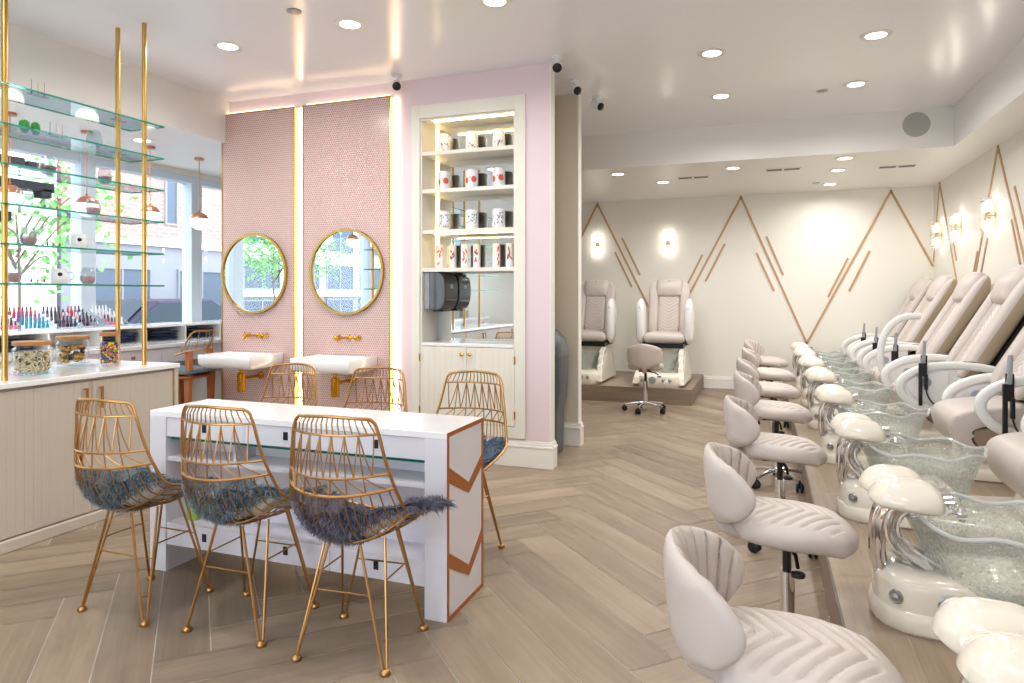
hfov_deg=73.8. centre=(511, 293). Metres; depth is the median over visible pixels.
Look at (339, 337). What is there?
faucet
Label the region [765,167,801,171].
ceiling vent
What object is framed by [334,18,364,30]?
recessed light
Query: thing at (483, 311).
mirror
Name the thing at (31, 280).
stand
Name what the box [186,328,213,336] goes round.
towel
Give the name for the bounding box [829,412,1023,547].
chair
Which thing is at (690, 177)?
ceiling vent
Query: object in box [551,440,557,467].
baseboard
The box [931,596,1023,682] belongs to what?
chair
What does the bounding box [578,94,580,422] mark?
trim
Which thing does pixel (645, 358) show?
stool
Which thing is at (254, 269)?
round mirror
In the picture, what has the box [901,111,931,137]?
wall speaker
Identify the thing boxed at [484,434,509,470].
fur throw
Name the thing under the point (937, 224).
wall sconce
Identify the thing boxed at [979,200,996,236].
wall sconce
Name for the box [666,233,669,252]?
wall sconce
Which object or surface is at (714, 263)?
strip
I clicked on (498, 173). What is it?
canister
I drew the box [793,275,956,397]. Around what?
chair
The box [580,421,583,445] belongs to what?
baseboard
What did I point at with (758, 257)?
strip
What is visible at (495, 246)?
canister
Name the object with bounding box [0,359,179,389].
countertop
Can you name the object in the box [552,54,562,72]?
security camera
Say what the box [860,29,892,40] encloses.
recessed light
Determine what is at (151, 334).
towel
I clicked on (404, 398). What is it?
wire chair
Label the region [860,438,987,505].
basin
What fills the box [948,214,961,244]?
wall sconce
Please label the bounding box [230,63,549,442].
wall
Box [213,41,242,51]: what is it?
recessed light
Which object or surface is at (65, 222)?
street tree
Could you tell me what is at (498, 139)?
canister
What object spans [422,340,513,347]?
countertop
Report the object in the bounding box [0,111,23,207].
pendant lamp
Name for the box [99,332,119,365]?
glass jar
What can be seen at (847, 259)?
strip
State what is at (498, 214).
canister
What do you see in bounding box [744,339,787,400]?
stool
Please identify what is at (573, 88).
security camera
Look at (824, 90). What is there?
cap
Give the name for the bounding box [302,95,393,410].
tile panel
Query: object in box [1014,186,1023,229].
strip
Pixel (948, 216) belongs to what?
strip
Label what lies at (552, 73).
trim
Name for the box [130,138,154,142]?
recessed light
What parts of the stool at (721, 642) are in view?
backrest, seat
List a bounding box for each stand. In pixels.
[30,79,45,96]
[30,268,45,282]
[46,231,60,245]
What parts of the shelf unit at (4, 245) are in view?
post, shelf, shelf, shelf, shelf, shelf, shelf, post, post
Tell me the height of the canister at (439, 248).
0.199 m
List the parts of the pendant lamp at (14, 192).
rod, globe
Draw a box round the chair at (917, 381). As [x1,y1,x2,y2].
[804,267,1023,441]
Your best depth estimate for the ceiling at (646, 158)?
6.70 m
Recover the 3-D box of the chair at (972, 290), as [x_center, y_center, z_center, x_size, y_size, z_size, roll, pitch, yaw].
[3.656,0.457,6.558,1.672,1.326,0.795,0,0,20]
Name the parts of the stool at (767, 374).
backrest, seat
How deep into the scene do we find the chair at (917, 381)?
5.19 m
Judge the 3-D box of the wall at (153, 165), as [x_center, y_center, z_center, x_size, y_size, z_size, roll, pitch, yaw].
[-4.428,-0.210,5.412,0.150,3.060,12.800,0,0,20]
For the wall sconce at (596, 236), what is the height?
0.380 m
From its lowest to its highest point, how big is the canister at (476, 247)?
0.199 m
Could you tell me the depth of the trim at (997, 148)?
6.49 m
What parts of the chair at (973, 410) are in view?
knob, armrest, arm panel, seat, panel, armrest, panel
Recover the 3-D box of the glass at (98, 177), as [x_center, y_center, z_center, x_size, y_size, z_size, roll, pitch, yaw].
[-2.545,-0.734,4.261,0.083,0.097,0.083,0,0,20]
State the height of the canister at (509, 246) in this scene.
0.199 m
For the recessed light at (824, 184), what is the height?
0.008 m
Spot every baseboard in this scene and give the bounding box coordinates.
[484,438,553,469]
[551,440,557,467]
[563,422,580,446]
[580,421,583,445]
[704,376,782,388]
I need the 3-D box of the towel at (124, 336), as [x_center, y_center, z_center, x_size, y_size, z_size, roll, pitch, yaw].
[-3.734,0.409,6.404,0.268,0.086,0.352,0,0,20]
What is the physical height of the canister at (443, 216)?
0.170 m
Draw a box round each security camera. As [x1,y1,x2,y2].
[392,74,401,90]
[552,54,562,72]
[567,79,580,94]
[590,95,603,110]
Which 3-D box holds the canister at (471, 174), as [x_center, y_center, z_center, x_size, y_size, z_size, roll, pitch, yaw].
[-0.327,-0.928,5.554,0.104,0.170,0.104,0,0,20]
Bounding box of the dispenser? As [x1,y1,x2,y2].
[424,272,457,311]
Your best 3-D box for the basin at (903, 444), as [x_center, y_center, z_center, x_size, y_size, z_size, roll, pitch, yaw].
[2.445,0.885,4.505,0.570,0.290,0.539,0,0,20]
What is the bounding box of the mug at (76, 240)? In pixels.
[70,234,92,247]
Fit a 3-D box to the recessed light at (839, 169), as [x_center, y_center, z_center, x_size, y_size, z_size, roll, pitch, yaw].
[3.602,-1.365,7.535,0.196,0.008,0.195,0,0,20]
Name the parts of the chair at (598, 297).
seat, panel, seat frame, armrest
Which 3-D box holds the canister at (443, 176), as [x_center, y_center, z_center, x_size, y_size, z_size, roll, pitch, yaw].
[-0.561,-0.928,5.641,0.104,0.170,0.104,0,0,20]
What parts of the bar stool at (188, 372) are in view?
leg, leg, seat, leg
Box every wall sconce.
[592,231,601,256]
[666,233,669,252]
[930,219,942,246]
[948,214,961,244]
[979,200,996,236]
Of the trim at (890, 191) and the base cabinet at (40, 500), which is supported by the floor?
the base cabinet at (40, 500)
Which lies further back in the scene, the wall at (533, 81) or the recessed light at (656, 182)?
the recessed light at (656, 182)
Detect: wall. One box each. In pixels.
[0,130,220,399]
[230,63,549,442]
[555,94,577,422]
[581,186,933,387]
[934,129,1023,283]
[954,38,1023,145]
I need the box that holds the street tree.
[0,156,153,328]
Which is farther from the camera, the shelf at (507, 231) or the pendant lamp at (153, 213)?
the pendant lamp at (153, 213)
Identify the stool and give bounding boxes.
[174,329,218,404]
[214,368,220,396]
[622,344,665,414]
[663,526,905,682]
[703,442,858,612]
[724,395,827,558]
[733,371,812,492]
[736,357,800,432]
[742,347,795,427]
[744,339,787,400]
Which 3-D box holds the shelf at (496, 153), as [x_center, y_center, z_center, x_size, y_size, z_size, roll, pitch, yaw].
[-0.308,-1.132,5.507,0.788,0.030,0.272,0,0,20]
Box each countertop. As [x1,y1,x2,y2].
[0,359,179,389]
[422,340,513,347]
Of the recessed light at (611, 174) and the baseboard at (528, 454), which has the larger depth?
the recessed light at (611, 174)
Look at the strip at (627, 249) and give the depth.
9.96 m
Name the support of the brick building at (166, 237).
on the street
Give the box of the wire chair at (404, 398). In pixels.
[343,366,407,411]
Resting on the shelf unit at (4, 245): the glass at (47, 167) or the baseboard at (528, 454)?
the glass at (47, 167)
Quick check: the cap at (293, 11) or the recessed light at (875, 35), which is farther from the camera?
the recessed light at (875, 35)
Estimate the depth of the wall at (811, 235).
9.31 m
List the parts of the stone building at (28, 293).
cornice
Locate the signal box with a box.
[0,154,54,220]
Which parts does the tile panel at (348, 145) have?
light strip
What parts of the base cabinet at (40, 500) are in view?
door, handle, handle, door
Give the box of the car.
[56,299,220,327]
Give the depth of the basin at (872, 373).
6.68 m
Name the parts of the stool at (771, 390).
backrest, seat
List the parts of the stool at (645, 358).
backrest, seat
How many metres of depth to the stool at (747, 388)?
4.64 m
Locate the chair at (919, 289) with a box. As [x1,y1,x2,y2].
[790,277,933,383]
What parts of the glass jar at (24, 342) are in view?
lid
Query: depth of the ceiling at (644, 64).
4.78 m
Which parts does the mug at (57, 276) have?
handle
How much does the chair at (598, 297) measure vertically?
1.328 m
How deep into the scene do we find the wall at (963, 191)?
6.72 m
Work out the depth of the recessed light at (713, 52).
4.92 m
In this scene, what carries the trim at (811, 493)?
attached to the platform at (917, 659)
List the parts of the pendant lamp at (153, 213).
globe, rod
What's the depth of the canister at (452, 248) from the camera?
5.64 m
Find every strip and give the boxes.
[299,108,301,404]
[394,97,397,411]
[614,252,632,286]
[621,238,640,274]
[687,254,702,283]
[705,244,725,280]
[756,253,774,290]
[766,236,783,274]
[827,258,848,296]
[848,251,870,290]
[948,216,956,260]
[973,251,977,271]
[980,237,987,272]
[1010,219,1020,264]
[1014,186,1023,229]
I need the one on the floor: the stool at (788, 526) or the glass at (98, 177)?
the stool at (788, 526)
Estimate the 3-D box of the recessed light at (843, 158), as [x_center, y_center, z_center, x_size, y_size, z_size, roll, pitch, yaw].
[3.354,-1.365,6.870,0.196,0.008,0.195,0,0,20]
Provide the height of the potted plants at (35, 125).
0.070 m
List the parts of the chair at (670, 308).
armrest, seat, seat frame, panel, armrest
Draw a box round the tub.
[187,506,199,520]
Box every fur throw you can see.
[73,465,220,512]
[179,476,328,527]
[289,487,456,547]
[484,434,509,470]
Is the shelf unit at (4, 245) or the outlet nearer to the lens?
the shelf unit at (4, 245)
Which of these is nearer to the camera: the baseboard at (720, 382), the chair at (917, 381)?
the chair at (917, 381)
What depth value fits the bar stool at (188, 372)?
5.85 m
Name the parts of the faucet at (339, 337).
spout, handle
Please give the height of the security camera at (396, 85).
0.131 m
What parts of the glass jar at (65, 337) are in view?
lid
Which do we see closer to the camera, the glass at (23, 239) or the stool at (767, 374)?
the glass at (23, 239)
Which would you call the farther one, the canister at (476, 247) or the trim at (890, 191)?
the trim at (890, 191)
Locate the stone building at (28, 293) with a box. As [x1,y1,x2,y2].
[0,150,60,329]
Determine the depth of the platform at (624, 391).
8.35 m
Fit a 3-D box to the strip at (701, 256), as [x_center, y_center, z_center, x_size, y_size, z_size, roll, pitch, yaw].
[2.586,-0.343,9.645,0.233,0.436,0.010,0,0,20]
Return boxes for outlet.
[433,309,449,311]
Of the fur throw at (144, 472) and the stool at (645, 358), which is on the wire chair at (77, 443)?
the fur throw at (144, 472)
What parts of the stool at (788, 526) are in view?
backrest, seat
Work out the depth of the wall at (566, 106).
5.95 m
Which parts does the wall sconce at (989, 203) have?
plate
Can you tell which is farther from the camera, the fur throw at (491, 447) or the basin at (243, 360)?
the basin at (243, 360)
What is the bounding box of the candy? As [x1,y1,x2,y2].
[100,341,118,363]
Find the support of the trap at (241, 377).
attached to the basin at (243, 360)
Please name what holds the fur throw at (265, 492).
on the wire chair at (187, 628)
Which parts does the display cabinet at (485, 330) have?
light strip, door, light strip, light strip, door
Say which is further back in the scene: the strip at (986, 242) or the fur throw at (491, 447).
the strip at (986, 242)
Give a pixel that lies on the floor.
(575, 592)
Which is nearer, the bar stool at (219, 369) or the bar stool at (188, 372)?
the bar stool at (188, 372)
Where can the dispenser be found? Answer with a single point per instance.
(440, 288)
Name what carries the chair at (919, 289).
on the platform at (917, 659)
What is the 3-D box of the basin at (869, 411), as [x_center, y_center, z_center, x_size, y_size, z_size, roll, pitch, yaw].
[2.859,0.885,5.631,0.570,0.290,0.539,0,0,20]
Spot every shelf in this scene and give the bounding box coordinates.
[168,449,424,488]
[171,515,424,558]
[172,437,424,462]
[422,145,513,161]
[422,184,513,197]
[422,227,513,236]
[422,267,513,272]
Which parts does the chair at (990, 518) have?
knob, seat, armrest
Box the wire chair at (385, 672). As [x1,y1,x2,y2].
[289,414,428,677]
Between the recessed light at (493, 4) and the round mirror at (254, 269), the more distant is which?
the round mirror at (254, 269)
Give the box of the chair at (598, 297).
[581,280,615,383]
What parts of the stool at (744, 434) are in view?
backrest, seat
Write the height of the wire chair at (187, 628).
0.907 m
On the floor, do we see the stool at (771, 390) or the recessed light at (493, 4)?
the stool at (771, 390)
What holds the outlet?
attached to the dispenser
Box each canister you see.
[436,245,443,267]
[438,133,450,150]
[438,171,449,188]
[438,211,449,229]
[449,245,456,267]
[461,244,467,267]
[465,131,477,148]
[466,169,477,186]
[466,209,477,228]
[473,244,479,267]
[492,128,504,146]
[492,167,504,185]
[492,208,504,227]
[492,243,499,266]
[506,243,512,266]
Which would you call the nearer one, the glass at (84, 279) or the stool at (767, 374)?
the glass at (84, 279)
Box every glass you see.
[8,262,22,282]
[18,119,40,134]
[19,233,37,244]
[39,156,55,174]
[80,276,95,283]
[86,202,100,214]
[97,172,111,183]
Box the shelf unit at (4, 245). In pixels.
[0,0,163,380]
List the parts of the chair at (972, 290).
seat, panel, arm panel, armrest, armrest, panel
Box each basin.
[198,351,282,369]
[290,354,376,374]
[585,350,598,369]
[652,355,677,372]
[827,382,894,419]
[837,353,846,372]
[837,405,930,449]
[845,361,856,384]
[853,370,874,398]
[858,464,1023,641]
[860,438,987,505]
[907,514,1023,604]
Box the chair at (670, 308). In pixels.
[632,279,693,387]
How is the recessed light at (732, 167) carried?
in the ceiling at (646, 158)
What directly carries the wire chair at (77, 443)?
on the floor
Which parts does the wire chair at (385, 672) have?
leg, leg, frame, leg, leg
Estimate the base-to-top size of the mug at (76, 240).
0.088 m
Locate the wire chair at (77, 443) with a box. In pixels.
[73,397,214,626]
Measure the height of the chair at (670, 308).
1.328 m
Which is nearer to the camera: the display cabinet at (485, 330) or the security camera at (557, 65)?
the security camera at (557, 65)
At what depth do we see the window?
6.54 m
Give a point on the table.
(427, 454)
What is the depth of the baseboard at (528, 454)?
5.18 m
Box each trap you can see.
[237,369,263,391]
[331,374,354,397]
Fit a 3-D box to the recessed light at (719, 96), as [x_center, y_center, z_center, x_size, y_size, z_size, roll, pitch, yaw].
[1.837,-1.735,5.994,0.196,0.008,0.195,0,0,20]
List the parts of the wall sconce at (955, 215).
plate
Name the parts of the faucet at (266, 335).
spout, handle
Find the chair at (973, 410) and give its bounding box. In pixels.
[814,327,1023,483]
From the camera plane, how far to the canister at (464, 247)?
5.55 m
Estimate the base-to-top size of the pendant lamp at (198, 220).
0.718 m
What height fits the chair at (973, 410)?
1.326 m
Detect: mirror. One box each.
[221,233,287,313]
[309,228,384,314]
[437,122,513,341]
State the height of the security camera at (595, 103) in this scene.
0.131 m
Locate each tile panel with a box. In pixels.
[221,106,298,404]
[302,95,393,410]
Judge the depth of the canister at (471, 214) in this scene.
5.51 m
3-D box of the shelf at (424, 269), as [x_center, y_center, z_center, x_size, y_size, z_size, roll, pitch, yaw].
[-0.308,-0.193,5.507,0.788,0.030,0.272,0,0,20]
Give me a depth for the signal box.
7.28 m
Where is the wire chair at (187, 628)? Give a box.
[180,404,327,648]
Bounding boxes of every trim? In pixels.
[550,63,554,442]
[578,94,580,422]
[581,190,933,343]
[784,382,845,627]
[933,145,1023,283]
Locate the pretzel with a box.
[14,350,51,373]
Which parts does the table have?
panel, drawer, drawer, drawer, drawer, drawer, drawer, panel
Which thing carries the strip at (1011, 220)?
attached to the wall at (963, 191)
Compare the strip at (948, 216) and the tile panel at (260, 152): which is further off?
the strip at (948, 216)
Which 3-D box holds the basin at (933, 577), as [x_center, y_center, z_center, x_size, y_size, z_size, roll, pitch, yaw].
[1.626,0.885,2.280,0.570,0.290,0.539,0,0,20]
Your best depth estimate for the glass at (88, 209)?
4.13 m
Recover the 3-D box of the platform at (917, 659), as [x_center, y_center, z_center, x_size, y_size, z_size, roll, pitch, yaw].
[2.324,1.220,3.007,1.775,0.200,12.650,0,0,20]
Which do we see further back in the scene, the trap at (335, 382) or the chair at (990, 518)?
the trap at (335, 382)
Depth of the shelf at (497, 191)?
5.49 m
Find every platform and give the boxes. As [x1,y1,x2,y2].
[581,371,702,405]
[783,381,1023,682]
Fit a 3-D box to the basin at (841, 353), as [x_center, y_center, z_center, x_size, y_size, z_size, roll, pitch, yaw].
[3.978,0.885,8.671,0.570,0.290,0.539,0,0,20]
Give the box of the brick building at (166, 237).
[57,160,220,323]
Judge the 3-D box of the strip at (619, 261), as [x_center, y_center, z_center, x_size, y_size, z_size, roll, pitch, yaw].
[1.633,-0.360,9.996,0.274,0.528,0.010,0,0,20]
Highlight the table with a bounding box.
[150,399,483,622]
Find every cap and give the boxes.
[286,8,301,14]
[816,89,827,92]
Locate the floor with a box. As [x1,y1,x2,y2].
[0,385,830,682]
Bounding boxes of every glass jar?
[11,340,52,373]
[55,335,89,366]
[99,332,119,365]
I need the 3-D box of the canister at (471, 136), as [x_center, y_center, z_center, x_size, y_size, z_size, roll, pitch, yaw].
[-0.327,-1.236,5.555,0.108,0.176,0.108,0,0,20]
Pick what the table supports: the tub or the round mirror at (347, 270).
the tub
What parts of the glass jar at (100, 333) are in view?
lid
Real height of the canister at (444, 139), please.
0.176 m
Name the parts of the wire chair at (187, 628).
leg, leg, frame, leg, leg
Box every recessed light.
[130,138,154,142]
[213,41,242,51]
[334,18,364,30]
[478,0,510,8]
[609,173,625,175]
[655,181,670,183]
[698,48,725,58]
[709,93,732,99]
[724,166,742,169]
[821,183,838,185]
[828,168,847,171]
[834,156,855,160]
[843,80,868,87]
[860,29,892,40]
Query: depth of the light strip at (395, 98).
5.58 m
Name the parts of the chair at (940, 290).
armrest, seat, armrest, panel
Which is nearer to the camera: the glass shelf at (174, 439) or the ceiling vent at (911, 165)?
the glass shelf at (174, 439)
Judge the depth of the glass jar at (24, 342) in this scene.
3.82 m
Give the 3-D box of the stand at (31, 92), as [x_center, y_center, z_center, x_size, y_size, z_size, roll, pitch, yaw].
[-2.647,-1.147,3.809,0.024,0.088,0.110,0,0,20]
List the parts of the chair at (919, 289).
seat, armrest, armrest, panel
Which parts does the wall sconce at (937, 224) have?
plate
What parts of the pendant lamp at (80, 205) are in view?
rod, globe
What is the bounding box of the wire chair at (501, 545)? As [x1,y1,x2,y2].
[436,370,507,548]
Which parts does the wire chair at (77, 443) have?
leg, frame, leg, leg, leg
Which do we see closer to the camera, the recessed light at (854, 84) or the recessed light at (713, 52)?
the recessed light at (713, 52)
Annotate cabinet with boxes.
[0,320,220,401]
[0,359,179,554]
[412,94,525,438]
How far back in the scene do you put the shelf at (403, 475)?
3.06 m
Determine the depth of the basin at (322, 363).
5.33 m
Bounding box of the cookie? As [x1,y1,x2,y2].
[58,344,85,362]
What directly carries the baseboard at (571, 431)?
attached to the wall at (566, 106)
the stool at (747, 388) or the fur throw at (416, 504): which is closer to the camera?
the fur throw at (416, 504)
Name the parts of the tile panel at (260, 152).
light strip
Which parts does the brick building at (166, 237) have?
cornice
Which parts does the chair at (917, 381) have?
panel, arm panel, armrest, seat, panel, arm panel, armrest, panel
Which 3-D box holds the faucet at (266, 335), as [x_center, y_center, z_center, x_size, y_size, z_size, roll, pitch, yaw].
[-2.272,0.365,5.924,0.256,0.066,0.194,0,0,20]
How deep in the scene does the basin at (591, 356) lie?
9.07 m
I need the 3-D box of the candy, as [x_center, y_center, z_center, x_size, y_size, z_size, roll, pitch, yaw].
[-2.561,0.372,4.337,0.102,0.143,0.103,0,0,27]
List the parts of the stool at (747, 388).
backrest, seat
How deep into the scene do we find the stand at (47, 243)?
3.89 m
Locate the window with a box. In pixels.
[0,137,220,345]
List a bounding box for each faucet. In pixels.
[241,332,268,339]
[332,334,360,341]
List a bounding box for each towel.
[0,338,35,350]
[102,332,137,341]
[147,330,177,339]
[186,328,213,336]
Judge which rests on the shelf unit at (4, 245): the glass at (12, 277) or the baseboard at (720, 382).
the glass at (12, 277)
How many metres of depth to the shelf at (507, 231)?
5.48 m
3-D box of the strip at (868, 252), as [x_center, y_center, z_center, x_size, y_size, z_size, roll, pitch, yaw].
[4.544,-0.299,8.925,0.264,0.532,0.010,0,0,20]
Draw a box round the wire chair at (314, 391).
[260,363,317,405]
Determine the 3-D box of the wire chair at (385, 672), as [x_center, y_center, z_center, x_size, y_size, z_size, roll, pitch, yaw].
[-0.572,0.866,2.537,0.489,0.907,0.498,0,0,16]
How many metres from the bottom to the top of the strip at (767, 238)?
0.538 m
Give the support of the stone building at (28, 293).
on the street
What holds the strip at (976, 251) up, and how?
attached to the wall at (963, 191)
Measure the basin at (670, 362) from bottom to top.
0.260 m
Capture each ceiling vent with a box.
[676,175,709,178]
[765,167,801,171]
[877,164,917,168]
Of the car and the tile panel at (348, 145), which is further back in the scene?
the car
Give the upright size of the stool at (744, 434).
0.770 m
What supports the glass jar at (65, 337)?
on the countertop
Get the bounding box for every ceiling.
[0,0,1023,136]
[0,20,1000,202]
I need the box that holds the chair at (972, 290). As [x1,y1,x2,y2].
[798,272,994,415]
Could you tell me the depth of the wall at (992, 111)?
5.40 m
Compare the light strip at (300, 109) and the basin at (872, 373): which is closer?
the light strip at (300, 109)
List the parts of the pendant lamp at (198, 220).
rod, globe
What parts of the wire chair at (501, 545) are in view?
frame, leg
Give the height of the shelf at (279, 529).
0.028 m
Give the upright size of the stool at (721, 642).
0.760 m
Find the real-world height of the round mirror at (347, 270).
0.720 m
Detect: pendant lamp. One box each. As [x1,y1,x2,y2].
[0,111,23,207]
[74,130,98,216]
[139,145,160,221]
[190,157,208,229]
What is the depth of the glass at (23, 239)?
3.77 m
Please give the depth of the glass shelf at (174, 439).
3.03 m
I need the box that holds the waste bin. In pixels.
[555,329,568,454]
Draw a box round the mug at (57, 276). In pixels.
[50,269,74,283]
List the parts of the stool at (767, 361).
backrest, seat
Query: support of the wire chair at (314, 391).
on the floor

